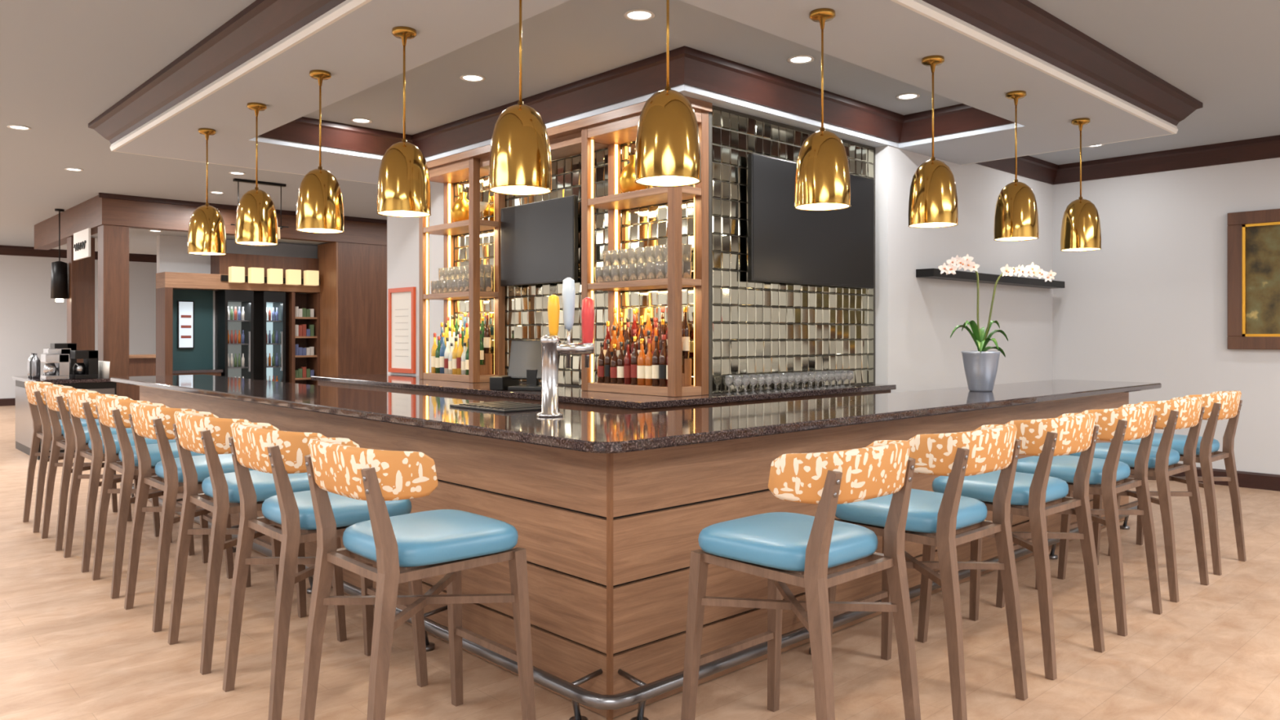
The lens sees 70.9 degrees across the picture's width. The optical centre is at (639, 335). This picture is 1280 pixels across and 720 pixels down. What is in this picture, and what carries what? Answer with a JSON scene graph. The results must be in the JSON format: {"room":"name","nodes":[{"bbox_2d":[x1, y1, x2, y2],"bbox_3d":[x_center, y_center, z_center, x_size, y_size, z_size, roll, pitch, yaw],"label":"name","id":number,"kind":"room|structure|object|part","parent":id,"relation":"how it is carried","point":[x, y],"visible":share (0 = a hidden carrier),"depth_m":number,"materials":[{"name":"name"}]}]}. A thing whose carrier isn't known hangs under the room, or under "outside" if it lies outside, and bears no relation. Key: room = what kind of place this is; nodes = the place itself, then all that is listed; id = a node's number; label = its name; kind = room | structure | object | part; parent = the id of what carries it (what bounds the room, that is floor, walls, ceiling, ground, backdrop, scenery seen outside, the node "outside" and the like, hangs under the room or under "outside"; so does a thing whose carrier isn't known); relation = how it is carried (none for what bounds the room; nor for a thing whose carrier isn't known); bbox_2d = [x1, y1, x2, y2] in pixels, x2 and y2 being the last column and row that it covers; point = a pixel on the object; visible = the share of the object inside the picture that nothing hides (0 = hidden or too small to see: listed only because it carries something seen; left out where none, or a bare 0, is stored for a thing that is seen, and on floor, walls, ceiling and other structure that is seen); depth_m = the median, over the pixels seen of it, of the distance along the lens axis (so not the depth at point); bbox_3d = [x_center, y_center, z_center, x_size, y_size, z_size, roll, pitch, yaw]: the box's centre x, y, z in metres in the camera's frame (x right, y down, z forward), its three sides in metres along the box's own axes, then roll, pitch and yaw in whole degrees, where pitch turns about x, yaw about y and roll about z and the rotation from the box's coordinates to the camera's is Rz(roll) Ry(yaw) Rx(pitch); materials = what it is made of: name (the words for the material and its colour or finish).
{"room":"bar","nodes":[
{"label":"bar","id":0,"kind":"room"},
{"bbox_2d":[0,254,156,398],"bbox_3d":[-13.125,-0.200,18.440,14.200,3.280,0.200,0,0,-43],"label":"wall","id":1,"kind":"structure","parent":0,"point":[31,321],"depth_m":18.79,"materials":[{"name":"grey paint"}]},
{"bbox_2d":[52,227,329,254],"bbox_3d":[-5.982,-1.510,15.811,6.760,0.100,4.400,0,0,-43],"label":"ceiling","id":2,"kind":"structure","parent":0,"point":[141,241],"depth_m":13.90,"materials":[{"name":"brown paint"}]},
{"bbox_2d":[147,230,162,231],"bbox_3d":[-6.743,-1.456,12.496,0.180,0.008,0.180,0,0,-43],"label":"recessed light","id":3,"kind":"object","parent":2,"relation":"in","point":[148,230],"visible":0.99,"depth_m":12.47,"materials":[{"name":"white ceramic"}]},
{"bbox_2d":[34,192,386,249],"bbox_3d":[-5.987,-1.640,15.641,7.000,0.400,4.640,0,0,-43],"label":"beam","id":4,"kind":"structure","parent":2,"relation":"attached to","point":[110,209],"depth_m":12.58,"materials":[{"name":"brown wood"}]},
{"bbox_2d":[73,227,90,260],"bbox_3d":[-7.692,-1.250,12.362,0.046,0.380,0.900,0,0,-43],"label":"sign","id":5,"kind":"object","parent":4,"relation":"attached to","point":[82,239],"visible":1,"depth_m":12.30,"materials":[{"name":"white plastic"}]},
{"bbox_2d":[156,235,317,368],"bbox_3d":[-5.636,-0.010,14.388,3.800,2.900,0.150,0,0,-43],"label":"wall","id":6,"kind":"structure","parent":0,"point":[172,255],"depth_m":13.41,"materials":[{"name":"grey paint"}]},
{"bbox_2d":[155,253,319,375],"bbox_3d":[-6.034,0.110,13.605,2.250,2.660,0.449,0,0,-43],"label":"shelf","id":7,"kind":"object","parent":6,"relation":"attached to","point":[166,282],"visible":0.69,"depth_m":13.15,"materials":[{"name":"brown wood"}]},
{"bbox_2d":[220,266,319,285],"bbox_3d":[-5.545,-0.895,13.617,1.480,0.230,0.199,0,0,-43],"label":"wall light","id":8,"kind":"object","parent":6,"relation":"attached to","point":[236,274],"visible":1,"depth_m":13.52,"materials":[{"name":"yellow glass"}]},
{"bbox_2d":[317,241,386,376],"bbox_3d":[-4.310,0.000,14.581,1.600,2.880,0.680,0,0,-43],"label":"wood wall panel","id":9,"kind":"object","parent":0,"point":[353,277],"visible":0.35,"depth_m":14.05,"materials":[{"name":"brown wood"}]},
{"bbox_2d":[386,181,871,395],"bbox_3d":[0.899,-0.200,9.862,5.540,3.280,4.690,0,0,-43],"label":"wall","id":10,"kind":"structure","parent":0,"point":[402,233],"depth_m":9.22,"materials":[{"name":"white paint"}]},
{"bbox_2d":[387,286,415,373],"bbox_3d":[-2.498,-0.055,9.415,0.029,0.890,0.540,0,0,-43],"label":"framed certificate","id":11,"kind":"object","parent":10,"relation":"attached to","point":[401,301],"visible":1,"depth_m":9.41,"materials":[{"name":"orange"}]},
{"bbox_2d":[426,95,712,168],"bbox_3d":[-0.811,-1.530,7.310,0.365,0.139,3.440,0,0,-43],"label":"header","id":12,"kind":"object","parent":10,"relation":"attached to","point":[565,140],"depth_m":6.89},
{"bbox_2d":[453,111,711,395],"bbox_3d":[-0.673,-0.595,7.452,0.046,2.010,3.380,0,0,-43],"label":"tile","id":13,"kind":"structure","parent":10,"relation":"attached to","point":[526,318],"depth_m":7.22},
{"bbox_2d":[500,195,577,286],"bbox_3d":[-0.829,-0.770,7.499,0.112,0.680,1.020,0,0,-43],"label":"television","id":14,"kind":"object","parent":13,"relation":"attached to","point":[539,240],"depth_m":7.41,"materials":[{"name":"black plastic"}]},
{"bbox_2d":[257,45,1015,157],"bbox_3d":[-0.130,-1.740,7.112,4.160,0.200,4.560,0,0,-43],"label":"trim","id":15,"kind":"structure","parent":10,"relation":"attached to","point":[689,66],"depth_m":6.88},
{"bbox_2d":[0,0,1279,262],"bbox_3d":[-4.004,-1.720,8.691,14.000,0.241,26.500,0,0,-43],"label":"crown molding","id":16,"kind":"structure","parent":10,"relation":"attached to","point":[1021,30],"depth_m":5.88,"materials":[{"name":"brown wood"}]},
{"bbox_2d":[711,105,875,394],"bbox_3d":[1.246,-0.595,6.943,2.059,2.010,0.044,0,0,-43],"label":"tile","id":17,"kind":"structure","parent":10,"relation":"attached to","point":[758,327],"depth_m":6.63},
{"bbox_2d":[747,153,874,288],"bbox_3d":[1.352,-0.845,6.963,1.580,0.910,0.072,0,0,-43],"label":"television","id":18,"kind":"object","parent":17,"relation":"attached to","point":[787,244],"depth_m":6.79,"materials":[{"name":"black plastic"}]},
{"bbox_2d":[0,405,1279,719],"bbox_3d":[-4.036,1.490,8.798,14.100,0.100,26.700,0,0,-43],"label":"floor","id":19,"kind":"structure","parent":0,"point":[69,650],"depth_m":4.09,"materials":[{"name":"brown wood"}]},
{"bbox_2d":[12,375,116,460],"bbox_3d":[-7.175,0.980,11.202,0.860,0.920,1.560,0,0,-43],"label":"countertop","id":20,"kind":"structure","parent":19,"relation":"on","point":[24,421],"depth_m":10.86,"materials":[{"name":"brown stone"}]},
{"bbox_2d":[27,353,40,377],"bbox_3d":[-7.490,0.369,11.099,0.090,0.300,0.370,0,0,-43],"label":"coffee carafe","id":21,"kind":"object","parent":20,"relation":"on","point":[33,362],"visible":1,"depth_m":10.98,"materials":[{"name":"silver metal"}]},
{"bbox_2d":[40,353,69,379],"bbox_3d":[-6.945,0.369,10.664,0.240,0.299,0.280,0,0,-43],"label":"coffee brewer","id":22,"kind":"object","parent":20,"relation":"on","point":[60,370],"visible":1,"depth_m":10.59,"materials":[{"name":"silver metal"}]},
{"bbox_2d":[43,348,71,377],"bbox_3d":[-7.180,0.340,11.061,0.240,0.359,0.280,0,0,-43],"label":"coffee brewer","id":23,"kind":"object","parent":20,"relation":"on","point":[46,351],"visible":0.2,"depth_m":10.98,"materials":[{"name":"silver metal"}]},
{"bbox_2d":[50,342,76,374],"bbox_3d":[-7.378,0.309,11.492,0.240,0.419,0.280,0,0,-43],"label":"coffee brewer","id":24,"kind":"object","parent":20,"relation":"on","point":[69,345],"visible":0.23,"depth_m":11.43,"materials":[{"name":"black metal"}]},
{"bbox_2d":[70,350,97,378],"bbox_3d":[-6.726,0.349,10.869,0.240,0.339,0.280,0,0,-43],"label":"coffee brewer","id":25,"kind":"object","parent":20,"relation":"on","point":[88,369],"visible":1,"depth_m":10.79,"materials":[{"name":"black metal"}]},
{"bbox_2d":[97,360,110,377],"bbox_3d":[-6.695,0.419,11.158,0.090,0.200,0.570,0,0,-43],"label":"paper cups","id":26,"kind":"object","parent":20,"relation":"on","point":[103,366],"visible":0.74,"depth_m":10.97,"materials":[{"name":"white"}]},
{"bbox_2d":[22,381,132,533],"bbox_3d":[-4.362,0.895,6.955,0.651,1.094,0.554,0,0,-42],"label":"bar stool","id":27,"kind":"object","parent":19,"relation":"on","point":[34,390],"visible":0.6,"depth_m":6.69,"materials":[{"name":"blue wood"}]},
{"bbox_2d":[66,235,94,362],"bbox_3d":[-8.233,0.000,13.225,0.300,2.880,0.300,0,0,-43],"label":"wood column","id":28,"kind":"structure","parent":19,"relation":"on","point":[81,273],"depth_m":13.12,"materials":[{"name":"brown wood"}]},
{"bbox_2d":[40,385,159,551],"bbox_3d":[-3.849,0.895,6.406,0.651,1.094,0.554,0,0,-43],"label":"bar stool","id":29,"kind":"object","parent":19,"relation":"on","point":[55,397],"visible":0.52,"depth_m":6.18,"materials":[{"name":"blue wood"}]},
{"bbox_2d":[97,224,128,397],"bbox_3d":[-6.948,0.000,11.852,0.300,2.880,0.300,0,0,-43],"label":"wood column","id":30,"kind":"structure","parent":19,"relation":"on","point":[113,240],"depth_m":11.74,"materials":[{"name":"brown wood"}]},
{"bbox_2d":[63,390,194,572],"bbox_3d":[-3.336,0.895,5.858,0.651,1.094,0.554,0,0,-43],"label":"bar stool","id":31,"kind":"object","parent":19,"relation":"on","point":[82,404],"visible":0.56,"depth_m":5.61,"materials":[{"name":"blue wood"}]},
{"bbox_2d":[128,354,155,400],"bbox_3d":[-8.385,0.890,16.301,3.100,1.100,0.700,0,0,-43],"label":"reception desk","id":32,"kind":"object","parent":19,"relation":"on","point":[140,365],"visible":0.02,"depth_m":15.60,"materials":[{"name":"brown wood"}]},
{"bbox_2d":[91,395,233,599],"bbox_3d":[-2.824,0.895,5.311,0.651,1.094,0.554,0,0,-42],"label":"bar stool","id":33,"kind":"object","parent":19,"relation":"on","point":[113,411],"visible":0.58,"depth_m":5.11,"materials":[{"name":"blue wood"}]},
{"bbox_2d":[173,288,222,376],"bbox_3d":[-6.548,0.380,13.144,0.710,2.120,0.419,0,0,-43],"label":"wall panel","id":34,"kind":"object","parent":19,"relation":"on","point":[198,360],"visible":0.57,"depth_m":13.33,"materials":[{"name":"teal paint"}]},
{"bbox_2d":[177,300,194,348],"bbox_3d":[-6.681,-0.160,13.206,0.220,0.700,0.046,0,0,-43],"label":"sign","id":35,"kind":"object","parent":34,"relation":"attached to","point":[185,309],"visible":1,"depth_m":13.19,"materials":[{"name":"white plastic"}]},
{"bbox_2d":[124,402,280,631],"bbox_3d":[-2.311,0.895,4.763,0.651,1.094,0.554,0,0,-44],"label":"bar stool","id":36,"kind":"object","parent":19,"relation":"on","point":[148,420],"visible":0.65,"depth_m":4.54,"materials":[{"name":"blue wood"}]},
{"bbox_2d":[214,289,253,379],"bbox_3d":[-6.097,0.385,13.511,0.410,2.110,0.480,0,0,-43],"label":"beverage cooler","id":37,"kind":"object","parent":19,"relation":"on","point":[233,309],"visible":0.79,"depth_m":13.48,"materials":[{"name":"black metal"}]},
{"bbox_2d":[168,411,346,674],"bbox_3d":[-1.799,0.895,4.216,0.651,1.094,0.554,0,0,-42],"label":"bar stool","id":38,"kind":"object","parent":19,"relation":"on","point":[205,433],"visible":0.77,"depth_m":4.02,"materials":[{"name":"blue wood"}]},
{"bbox_2d":[253,291,285,382],"bbox_3d":[-5.717,0.385,13.867,0.330,2.110,0.480,0,0,-43],"label":"beverage cooler","id":39,"kind":"object","parent":19,"relation":"on","point":[269,307],"visible":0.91,"depth_m":13.81,"materials":[{"name":"black metal"}]},
{"bbox_2d":[285,292,319,385],"bbox_3d":[-5.374,0.385,14.216,0.449,2.110,0.440,0,0,-43],"label":"shelf","id":40,"kind":"object","parent":19,"relation":"on","point":[302,310],"visible":0.67,"depth_m":14.12,"materials":[{"name":"brown wood"}]},
{"bbox_2d":[222,422,427,719],"bbox_3d":[-1.287,0.895,3.668,0.651,1.094,0.554,0,0,-42],"label":"bar stool","id":41,"kind":"object","parent":19,"relation":"on","point":[259,446],"visible":0.81,"depth_m":3.49,"materials":[{"name":"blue wood"}]},
{"bbox_2d":[299,437,536,719],"bbox_3d":[-0.774,0.895,3.120,0.651,1.094,0.554,0,0,-43],"label":"bar stool","id":42,"kind":"object","parent":19,"relation":"on","point":[409,547],"visible":1,"depth_m":3.02,"materials":[{"name":"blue wood"}]},
{"bbox_2d":[311,373,730,414],"bbox_3d":[-1.353,0.925,7.563,0.830,1.030,4.870,0,0,-43],"label":"countertop","id":43,"kind":"structure","parent":19,"relation":"on","point":[570,397],"depth_m":6.55,"materials":[{"name":"brown stone"}]},
{"bbox_2d":[418,157,505,382],"bbox_3d":[-1.638,-0.595,8.214,0.333,2.008,0.930,0,0,-43],"label":"display shelf","id":44,"kind":"object","parent":43,"relation":"on","point":[469,169],"visible":0.77,"depth_m":7.98,"materials":[{"name":"brown wood"}]},
{"bbox_2d":[450,191,468,222],"bbox_3d":[-1.615,-1.156,8.187,0.220,0.290,0.220,0,0,-43],"label":"decorative urn","id":45,"kind":"object","parent":44,"relation":"on","point":[460,210],"visible":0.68,"depth_m":8.10,"materials":[{"name":"gold metal"}]},
{"bbox_2d":[431,312,492,374],"bbox_3d":[-1.649,0.068,8.200,0.209,0.562,0.755,0,0,-43],"label":"liquor bottles","id":46,"kind":"object","parent":44,"relation":"in","point":[451,355],"visible":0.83,"depth_m":8.14,"materials":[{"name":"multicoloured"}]},
{"bbox_2d":[431,264,493,293],"bbox_3d":[-1.631,-0.507,8.189,0.240,0.243,0.724,0,0,-43],"label":"glasses","id":47,"kind":"object","parent":44,"relation":"on","point":[451,279],"visible":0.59,"depth_m":8.09,"materials":[{"name":"clear glass"}]},
{"bbox_2d":[466,201,488,212],"bbox_3d":[-1.444,-1.096,8.005,0.190,0.170,0.190,0,0,-43],"label":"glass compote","id":48,"kind":"object","parent":44,"relation":"on","point":[483,205],"visible":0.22,"depth_m":7.96,"materials":[{"name":"white"}]},
{"bbox_2d":[489,340,560,391],"bbox_3d":[-0.856,0.223,6.802,0.480,0.372,0.300,0,0,17],"label":"terminal","id":49,"kind":"object","parent":43,"relation":"on","point":[525,358],"visible":0.8,"depth_m":6.82,"materials":[{"name":"black plastic"}]},
{"bbox_2d":[581,108,708,396],"bbox_3d":[0.019,-0.595,6.443,0.333,2.008,0.980,0,0,-43],"label":"display shelf","id":50,"kind":"object","parent":43,"relation":"on","point":[614,133],"visible":0.84,"depth_m":6.23,"materials":[{"name":"brown wood"}]},
{"bbox_2d":[618,155,648,192],"bbox_3d":[-0.044,-1.156,6.508,0.220,0.290,0.220,0,0,-43],"label":"decorative urn","id":51,"kind":"object","parent":50,"relation":"on","point":[627,178],"visible":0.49,"depth_m":6.43,"materials":[{"name":"gold metal"}]},
{"bbox_2d":[594,243,692,283],"bbox_3d":[0.012,-0.507,6.434,0.240,0.243,0.816,0,0,-43],"label":"glasses","id":52,"kind":"object","parent":50,"relation":"on","point":[645,263],"visible":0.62,"depth_m":6.35,"materials":[{"name":"clear glass"}]},
{"bbox_2d":[597,306,691,386],"bbox_3d":[0.009,0.064,6.429,0.209,0.569,0.806,0,0,-43],"label":"liquor bottles","id":53,"kind":"object","parent":50,"relation":"in","point":[634,357],"visible":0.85,"depth_m":6.37,"materials":[{"name":"red"}]},
{"bbox_2d":[110,374,1161,719],"bbox_3d":[-0.322,0.905,7.514,5.770,1.070,6.750,0,0,-43],"label":"bar counter","id":54,"kind":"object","parent":19,"relation":"on","point":[608,512],"depth_m":3.83,"materials":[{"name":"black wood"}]},
{"bbox_2d":[449,400,559,413],"bbox_3d":[-0.698,0.361,4.594,0.330,0.018,0.500,0,0,-43],"label":"drip tray","id":55,"kind":"object","parent":54,"relation":"on","point":[504,406],"visible":0.94,"depth_m":4.50,"materials":[{"name":"black metal"}]},
{"bbox_2d":[537,277,594,417],"bbox_3d":[-0.345,0.050,4.165,0.278,0.640,0.152,0,0,-21],"label":"tap tower","id":56,"kind":"object","parent":54,"relation":"on","point":[551,347],"visible":1,"depth_m":4.14,"materials":[{"name":"silver metal"}]},
{"bbox_3d":[-0.299,1.350,7.296,5.495,0.180,6.400,0,0,-43],"label":"foot rail","id":57,"kind":"part","parent":54,"relation":"part of","materials":[{"name":"silver metal"}]},
{"bbox_2d":[937,253,1056,391],"bbox_3d":[2.363,-0.087,6.008,0.746,0.915,0.296,0,0,-14],"label":"potted orchid","id":58,"kind":"object","parent":54,"relation":"on","point":[980,366],"visible":1,"depth_m":5.97,"materials":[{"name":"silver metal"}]},
{"bbox_2d":[680,440,920,719],"bbox_3d":[0.547,0.895,3.065,0.554,1.094,0.651,0,0,-43],"label":"bar stool","id":59,"kind":"object","parent":19,"relation":"on","point":[797,549],"visible":1,"depth_m":2.95,"materials":[{"name":"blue wood"}]},
{"bbox_2d":[711,383,896,406],"bbox_3d":[1.309,0.925,6.855,2.086,1.030,0.198,0,0,-43],"label":"countertop","id":60,"kind":"structure","parent":19,"relation":"on","point":[873,388],"depth_m":6.69,"materials":[{"name":"brown stone"}]},
{"bbox_2d":[724,370,853,395],"bbox_3d":[1.144,0.344,6.702,1.420,0.130,0.140,0,0,-43],"label":"glasses","id":61,"kind":"object","parent":60,"relation":"on","point":[829,375],"visible":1,"depth_m":6.61,"materials":[{"name":"clear glass"}]},
{"bbox_2d":[826,424,1027,719],"bbox_3d":[1.132,0.895,3.612,0.554,1.094,0.651,0,0,-43],"label":"bar stool","id":62,"kind":"object","parent":19,"relation":"on","point":[933,518],"visible":0.78,"depth_m":3.42,"materials":[{"name":"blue wood"}]},
{"bbox_2d":[917,413,1105,679],"bbox_3d":[1.715,0.895,4.158,0.554,1.094,0.651,0,0,-42],"label":"bar stool","id":63,"kind":"object","parent":19,"relation":"on","point":[1067,433],"visible":0.84,"depth_m":3.99,"materials":[{"name":"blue wood"}]},
{"bbox_2d":[995,403,1162,635],"bbox_3d":[2.300,0.895,4.705,0.554,1.094,0.651,0,0,-43],"label":"bar stool","id":64,"kind":"object","parent":19,"relation":"on","point":[1128,422],"visible":0.79,"depth_m":4.50,"materials":[{"name":"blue wood"}]},
{"bbox_2d":[1057,396,1208,602],"bbox_3d":[2.883,0.895,5.251,0.554,1.094,0.651,0,0,-42],"label":"bar stool","id":65,"kind":"object","parent":19,"relation":"on","point":[1182,412],"visible":0.8,"depth_m":5.07,"materials":[{"name":"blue wood"}]},
{"bbox_2d":[1107,391,1246,575],"bbox_3d":[3.467,0.895,5.797,0.554,1.094,0.651,0,0,-42],"label":"bar stool","id":66,"kind":"object","parent":19,"relation":"on","point":[1220,405],"visible":0.62,"depth_m":5.58,"materials":[{"name":"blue wood"}]},
{"bbox_2d":[0,0,1279,247],"bbox_3d":[-4.036,-1.890,8.798,14.100,0.100,26.700,0,0,-43],"label":"ceiling","id":67,"kind":"structure","parent":0,"point":[64,64],"depth_m":6.20,"materials":[{"name":"grey paint"}]},
{"bbox_2d":[6,124,31,129],"bbox_3d":[-5.480,-1.836,7.926,0.180,0.008,0.180,0,0,-43],"label":"recessed light","id":68,"kind":"object","parent":67,"relation":"in","point":[13,126],"visible":1,"depth_m":7.92,"materials":[{"name":"white glass"}]},
{"bbox_2d":[50,208,68,302],"bbox_3d":[-8.457,-1.165,13.084,0.203,1.350,0.203,0,0,-21],"label":"lantern pendant light","id":69,"kind":"object","parent":67,"relation":"hanging from","point":[59,282],"visible":1,"depth_m":13.02,"materials":[{"name":"black metal"}]},
{"bbox_2d":[64,168,83,171],"bbox_3d":[-6.262,-1.836,9.934,0.180,0.008,0.180,0,0,-43],"label":"recessed light","id":70,"kind":"object","parent":67,"relation":"in","point":[68,169],"visible":1,"depth_m":9.93,"materials":[{"name":"white ceramic"}]},
{"bbox_2d":[187,128,226,255],"bbox_3d":[-3.367,-1.118,6.986,0.276,0.964,0.276,0,0,-30],"label":"pendant lamp","id":71,"kind":"object","parent":67,"relation":"hanging from","point":[206,235],"visible":1,"depth_m":6.89,"materials":[{"name":"gold metal"}]},
{"bbox_2d":[208,191,224,193],"bbox_3d":[-5.431,-1.836,11.533,0.180,0.008,0.180,0,0,-43],"label":"recessed light","id":72,"kind":"object","parent":67,"relation":"in","point":[211,192],"visible":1,"depth_m":11.51,"materials":[{"name":"white ceramic"}]},
{"bbox_2d":[228,171,245,174],"bbox_3d":[-4.556,-1.836,10.160,0.180,0.008,0.180,0,0,-43],"label":"recessed light","id":73,"kind":"object","parent":67,"relation":"in","point":[230,172],"visible":1,"depth_m":10.16,"materials":[{"name":"white ceramic"}]},
{"bbox_2d":[235,102,278,245],"bbox_3d":[-2.657,-1.118,6.227,0.276,0.964,0.276,0,0,4],"label":"pendant lamp","id":74,"kind":"object","parent":67,"relation":"hanging from","point":[256,221],"visible":1,"depth_m":6.14,"materials":[{"name":"gold metal"}]},
{"bbox_2d":[231,177,288,239],"bbox_3d":[-4.538,-1.504,10.725,0.600,0.669,0.216,0,0,-43],"label":"linear chandelier","id":75,"kind":"object","parent":67,"relation":"hanging from","point":[235,180],"visible":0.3,"depth_m":10.74,"materials":[{"name":"black metal"}]},
{"bbox_2d":[296,69,343,233],"bbox_3d":[-1.946,-1.118,5.467,0.276,0.964,0.276,0,0,33],"label":"pendant lamp","id":76,"kind":"object","parent":67,"relation":"hanging from","point":[319,207],"visible":1,"depth_m":5.38,"materials":[{"name":"gold metal"}]},
{"bbox_2d":[350,117,372,123],"bbox_3d":[-2.382,-1.836,7.675,0.180,0.008,0.180,0,0,-43],"label":"recessed light","id":77,"kind":"object","parent":67,"relation":"in","point":[359,120],"visible":1,"depth_m":7.67,"materials":[{"name":"white glass"}]},
{"bbox_2d":[377,26,431,217],"bbox_3d":[-1.236,-1.118,4.708,0.276,0.964,0.276,0,0,-9],"label":"pendant lamp","id":78,"kind":"object","parent":67,"relation":"hanging from","point":[403,188],"visible":1,"depth_m":4.62,"materials":[{"name":"gold metal"}]},
{"bbox_2d":[459,74,485,81],"bbox_3d":[-1.194,-1.836,6.404,0.180,0.008,0.180,0,0,-43],"label":"recessed light","id":79,"kind":"object","parent":67,"relation":"in","point":[468,77],"visible":1,"depth_m":6.41,"materials":[{"name":"white ceramic"}]},
{"bbox_2d":[488,0,551,195],"bbox_3d":[-0.525,-1.118,3.948,0.276,0.964,0.276,0,0,-43],"label":"pendant lamp","id":80,"kind":"object","parent":67,"relation":"hanging from","point":[520,164],"visible":1,"depth_m":3.85,"materials":[{"name":"gold metal"}]},
{"bbox_2d":[623,8,654,21],"bbox_3d":[-0.004,-1.836,5.148,0.180,0.008,0.180,0,0,-43],"label":"recessed light","id":81,"kind":"object","parent":67,"relation":"in","point":[637,15],"visible":1,"depth_m":5.15,"materials":[{"name":"white glass"}]},
{"bbox_2d":[115,0,1172,183],"bbox_3d":[-0.168,-1.720,7.453,5.950,0.240,6.490,0,0,-43],"label":"ceiling soffit","id":82,"kind":"structure","parent":67,"relation":"attached to","point":[360,51],"depth_m":5.69,"materials":[{"name":"white paint"}]},
{"bbox_2d":[634,0,701,186],"bbox_3d":[0.115,-1.118,3.712,0.276,0.964,0.276,0,0,11],"label":"pendant lamp","id":83,"kind":"object","parent":67,"relation":"hanging from","point":[668,146],"visible":1,"depth_m":3.61,"materials":[{"name":"gold metal"}]},
{"bbox_2d":[786,54,814,63],"bbox_3d":[1.070,-1.836,5.975,0.180,0.008,0.180,0,0,-43],"label":"recessed light","id":84,"kind":"object","parent":67,"relation":"in","point":[802,59],"visible":1,"depth_m":5.97,"materials":[{"name":"white glass"}]},
{"bbox_2d":[794,8,850,211],"bbox_3d":[0.904,-1.118,4.450,0.276,0.964,0.276,0,0,-9],"label":"pendant lamp","id":85,"kind":"object","parent":67,"relation":"hanging from","point":[822,175],"visible":1,"depth_m":4.35,"materials":[{"name":"gold metal"}]},
{"bbox_2d":[895,93,919,99],"bbox_3d":[2.056,-1.836,6.898,0.180,0.008,0.180,0,0,-43],"label":"recessed light","id":86,"kind":"object","parent":67,"relation":"in","point":[906,95],"visible":1,"depth_m":6.89,"materials":[{"name":"white glass"}]},
{"bbox_2d":[908,55,958,228],"bbox_3d":[1.692,-1.118,5.188,0.276,0.964,0.276,0,0,29],"label":"pendant lamp","id":87,"kind":"object","parent":67,"relation":"hanging from","point":[933,197],"visible":1,"depth_m":5.09,"materials":[{"name":"gold metal"}]},
{"bbox_2d":[993,90,1039,241],"bbox_3d":[2.481,-1.118,5.926,0.276,0.964,0.276,0,0,1],"label":"pendant lamp","id":88,"kind":"object","parent":67,"relation":"hanging from","point":[1015,215],"visible":1,"depth_m":5.83,"materials":[{"name":"gold metal"}]},
{"bbox_2d":[1060,117,1101,251],"bbox_3d":[3.269,-1.118,6.663,0.276,0.964,0.276,0,0,-19],"label":"pendant lamp","id":89,"kind":"object","parent":67,"relation":"hanging from","point":[1081,229],"visible":1,"depth_m":6.57,"materials":[{"name":"gold metal"}]},
{"bbox_2d":[875,145,1053,392],"bbox_3d":[3.304,-0.200,8.798,3.480,3.280,0.150,0,0,-43],"label":"wall","id":90,"kind":"structure","parent":0,"point":[916,318],"depth_m":8.31,"materials":[{"name":"white paint"}]},
{"bbox_2d":[915,268,1064,288],"bbox_3d":[3.487,-0.545,8.749,2.780,0.070,0.169,0,0,-43],"label":"wall shelf","id":91,"kind":"object","parent":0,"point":[935,273],"visible":0.98,"depth_m":8.46,"materials":[{"name":"black wood"}]},
{"bbox_2d":[1053,157,1279,475],"bbox_3d":[7.393,-0.200,6.865,0.150,3.280,8.260,0,0,-43],"label":"wall","id":92,"kind":"structure","parent":0,"point":[1150,305],"depth_m":9.00,"materials":[{"name":"grey paint"}]},
{"bbox_2d":[0,398,1279,491],"bbox_3d":[-4.004,1.365,8.691,14.000,0.150,26.500,0,0,-43],"label":"baseboard","id":93,"kind":"structure","parent":92,"relation":"attached to","point":[1269,482],"depth_m":8.49,"materials":[{"name":"brown wood"}]},
{"bbox_2d":[1227,208,1279,349],"bbox_3d":[6.124,-0.520,8.067,0.059,1.300,1.450,0,0,-43],"label":"framed painting","id":94,"kind":"object","parent":92,"relation":"attached to","point":[1253,236],"visible":1,"depth_m":8.45,"materials":[{"name":"brown wood"}]}
]}

